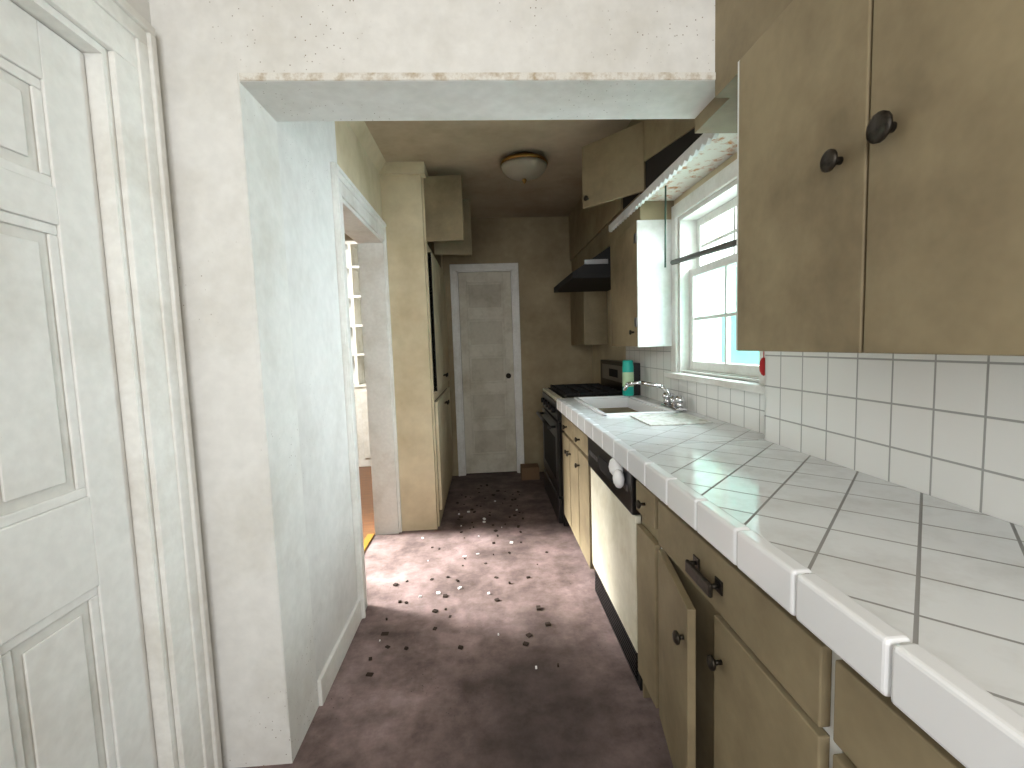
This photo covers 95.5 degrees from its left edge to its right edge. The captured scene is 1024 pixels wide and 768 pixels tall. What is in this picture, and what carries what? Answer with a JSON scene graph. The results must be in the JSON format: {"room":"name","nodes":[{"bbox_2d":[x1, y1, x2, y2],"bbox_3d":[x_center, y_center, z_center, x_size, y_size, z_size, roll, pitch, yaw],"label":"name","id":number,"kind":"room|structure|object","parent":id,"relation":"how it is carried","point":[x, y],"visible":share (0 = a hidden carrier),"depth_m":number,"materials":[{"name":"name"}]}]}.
{"room":"kitchen","nodes":[
{"label":"kitchen","id":0,"kind":"room"},
{"bbox_2d":[45,0,178,764],"bbox_3d":[-1.160,0.083,-0.166,0.600,2.500,2.990,-2,5,-3],"label":"wall","id":1,"kind":"structure","parent":0,"point":[142,7],"depth_m":1.20,"materials":[{"name":"white paint"}]},
{"bbox_2d":[0,0,157,767],"bbox_3d":[-0.943,0.245,0.789,0.098,1.978,0.760,-2,5,-3],"label":"door","id":2,"kind":"structure","parent":1,"relation":"in","point":[75,691],"depth_m":0.99,"materials":[{"name":"paint"}]},
{"bbox_2d":[10,0,222,767],"bbox_3d":[-0.958,0.172,0.783,0.162,2.150,1.080,-2,5,-3],"label":"door frame","id":3,"kind":"structure","parent":1,"relation":"in","point":[129,39],"depth_m":1.20,"materials":[{"name":"white wood"}]},
{"bbox_2d":[276,121,437,704],"bbox_3d":[-0.801,-0.237,3.512,0.425,2.500,3.880,-2,5,-3],"label":"wall","id":4,"kind":"structure","parent":0,"point":[306,149],"depth_m":1.99,"materials":[{"name":"white paint"}]},
{"bbox_2d":[317,162,401,705],"bbox_3d":[-0.846,0.054,2.387,0.189,2.110,1.600,-2,5,-3],"label":"trim","id":5,"kind":"structure","parent":4,"relation":"attached to","point":[354,216],"depth_m":3.07,"materials":[{"name":"paint"}]},
{"bbox_2d":[347,121,428,177],"bbox_3d":[-0.719,-1.411,2.954,0.295,0.075,2.950,-2,5,-3],"label":"cove","id":6,"kind":"object","parent":4,"relation":"attached to","point":[359,128],"visible":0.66,"depth_m":2.97,"materials":[{"name":"beige paint"}]},
{"bbox_2d":[421,175,471,525],"bbox_3d":[-0.458,-0.249,3.880,0.321,2.440,1.316,-2,5,-3],"label":"tall cabinet","id":7,"kind":"object","parent":4,"relation":"in","point":[446,215],"depth_m":3.34,"materials":[{"name":"beige wood"}]},
{"bbox_2d":[149,0,715,767],"bbox_3d":[-0.218,-0.087,1.491,1.755,2.500,0.234,-2,5,-3],"label":"wall","id":8,"kind":"structure","parent":0,"point":[230,70],"depth_m":1.34,"materials":[{"name":"paint"}]},
{"bbox_2d":[241,466,672,767],"bbox_3d":[-1.137,1.177,1.990,4.660,0.059,7.100,-2,5,-3],"label":"floor","id":9,"kind":"structure","parent":0,"point":[433,703],"depth_m":1.91,"materials":[{"name":"carpet"}]},
{"bbox_2d":[345,242,370,466],"bbox_3d":[-1.942,-0.298,5.125,1.570,2.421,0.319,-2,5,-3],"label":"bookcase","id":10,"kind":"object","parent":9,"relation":"on","point":[352,257],"visible":0.16,"depth_m":5.06,"materials":[{"name":"white wood"}]},
{"bbox_2d":[366,484,558,676],"bbox_3d":[-0.232,1.032,3.059,0.890,0.010,2.480,-2,5,-3],"label":"litter","id":11,"kind":"object","parent":9,"relation":"on","point":[538,607],"visible":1,"depth_m":2.40,"materials":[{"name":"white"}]},
{"bbox_2d":[520,463,539,479],"bbox_3d":[0.171,0.844,4.481,0.170,0.120,0.160,-2,5,-3],"label":"box","id":12,"kind":"object","parent":9,"relation":"on","point":[530,471],"visible":1,"depth_m":4.40,"materials":[{"name":"brown cardboard"}]},
{"bbox_2d":[536,359,640,525],"bbox_3d":[0.551,0.391,3.614,0.642,1.118,0.835,-2,5,-3],"label":"range","id":13,"kind":"object","parent":9,"relation":"on","point":[611,370],"visible":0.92,"depth_m":3.43,"materials":[{"name":"black metal"}]},
{"bbox_2d":[588,437,642,690],"bbox_3d":[0.614,0.670,2.015,0.484,0.826,0.706,-2,5,-3],"label":"dishwasher","id":14,"kind":"object","parent":9,"relation":"on","point":[615,515],"visible":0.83,"depth_m":1.89,"materials":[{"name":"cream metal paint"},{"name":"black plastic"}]},
{"bbox_2d":[556,395,1023,767],"bbox_3d":[0.714,0.711,1.054,0.626,0.922,4.300,-2,5,-3],"label":"base cabinet","id":15,"kind":"object","parent":9,"relation":"on","point":[796,609],"visible":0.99,"depth_m":0.86,"materials":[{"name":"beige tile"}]},
{"bbox_2d":[622,360,633,395],"bbox_3d":[0.762,-0.040,3.056,0.074,0.232,0.074,-2,5,-3],"label":"bottle","id":16,"kind":"object","parent":15,"relation":"on","point":[627,367],"visible":0.98,"depth_m":3.03,"materials":[{"name":"teal plastic"}]},
{"bbox_2d":[623,381,686,411],"bbox_3d":[0.810,0.055,2.550,0.174,0.150,0.370,-6,6,-40],"label":"faucet","id":17,"kind":"object","parent":15,"relation":"on","point":[670,400],"visible":0.97,"depth_m":2.50,"materials":[{"name":"silver metal"}]},
{"bbox_2d":[630,413,712,425],"bbox_3d":[0.729,0.163,2.161,0.280,0.006,0.290,-2,5,-3],"label":"dish mat","id":18,"kind":"object","parent":15,"relation":"on","point":[668,418],"visible":1,"depth_m":2.13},
{"bbox_2d":[344,119,631,240],"bbox_3d":[-1.222,-1.363,1.777,4.660,0.060,7.100,-2,5,-3],"label":"ceiling","id":19,"kind":"structure","parent":0,"point":[474,150],"depth_m":2.95,"materials":[{"name":"paint"}]},
{"bbox_2d":[500,152,547,183],"bbox_3d":[0.080,-1.400,3.056,0.316,0.164,0.316,-2,5,-3],"label":"flush ceiling light","id":20,"kind":"object","parent":19,"relation":"attached to","point":[520,166],"visible":1,"depth_m":2.96,"materials":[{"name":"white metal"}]},
{"bbox_2d":[427,216,592,475],"bbox_3d":[-0.065,-0.387,5.010,2.070,2.500,0.900,-2,5,-3],"label":"wall","id":21,"kind":"structure","parent":0,"point":[540,248],"depth_m":4.54,"materials":[{"name":"beige paint"}]},
{"bbox_2d":[450,263,523,475],"bbox_3d":[-0.239,-0.133,4.622,0.660,2.070,0.153,-2,5,-3],"label":"door frame","id":22,"kind":"structure","parent":21,"relation":"in","point":[455,269],"depth_m":4.54,"materials":[{"name":"white wood"}]},
{"bbox_2d":[458,271,516,473],"bbox_3d":[-0.237,-0.099,4.599,0.510,1.983,0.086,-2,5,-3],"label":"door","id":23,"kind":"structure","parent":21,"relation":"in","point":[485,304],"depth_m":4.60,"materials":[{"name":"paint"}]},
{"bbox_2d":[695,0,792,132],"bbox_3d":[0.816,-0.990,-0.024,0.300,0.518,3.220,-2,5,-3],"label":"soffit","id":24,"kind":"structure","parent":0,"point":[739,24],"depth_m":1.29,"materials":[{"name":"beige paint"}]},
{"bbox_2d":[592,152,1022,526],"bbox_3d":[1.063,-0.134,1.543,0.300,2.500,6.170,-2,5,-3],"label":"wall","id":25,"kind":"structure","parent":0,"point":[603,351],"depth_m":2.56,"materials":[{"name":"white paint"}]},
{"bbox_2d":[569,119,736,346],"bbox_3d":[0.625,-0.871,3.076,0.463,1.251,2.942,-2,5,-3],"label":"upper cabinet","id":26,"kind":"object","parent":25,"relation":"attached to","point":[626,172],"visible":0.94,"depth_m":2.57,"materials":[{"name":"beige wood"}]},
{"bbox_2d":[554,247,610,292],"bbox_3d":[0.603,-0.855,3.515,0.459,0.222,0.840,-2,5,-3],"label":"range hood","id":27,"kind":"object","parent":26,"relation":"attached to","point":[595,274],"visible":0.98,"depth_m":3.12,"materials":[{"name":"black metal"}]},
{"bbox_2d":[664,159,764,393],"bbox_3d":[0.926,-0.465,2.136,0.404,0.930,0.960,-2,5,-3],"label":"window","id":28,"kind":"structure","parent":25,"relation":"in","point":[693,348],"depth_m":2.44,"materials":[{"name":"paint"}]},
{"bbox_2d":[626,346,1023,526],"bbox_3d":[0.960,0.056,1.286,0.068,0.350,4.440,-2,5,-3],"label":"tile backsplash","id":29,"kind":"structure","parent":25,"relation":"attached to","point":[950,428],"depth_m":1.13,"materials":[{"name":"white tile"}]},
{"bbox_2d":[736,0,1023,355],"bbox_3d":[0.805,-0.363,0.024,0.356,0.735,2.414,-2,5,-3],"label":"upper cabinet","id":30,"kind":"object","parent":25,"relation":"attached to","point":[880,143],"visible":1,"depth_m":0.77,"materials":[{"name":"beige wood"}]},
{"label":"outside","id":31,"kind":"structure","parent":0,"visible":0},
{"bbox_2d":[721,211,758,364],"bbox_3d":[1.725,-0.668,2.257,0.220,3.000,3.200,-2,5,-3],"label":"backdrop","id":32,"kind":"structure","parent":31,"point":[736,357],"depth_m":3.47,"materials":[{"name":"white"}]}
]}

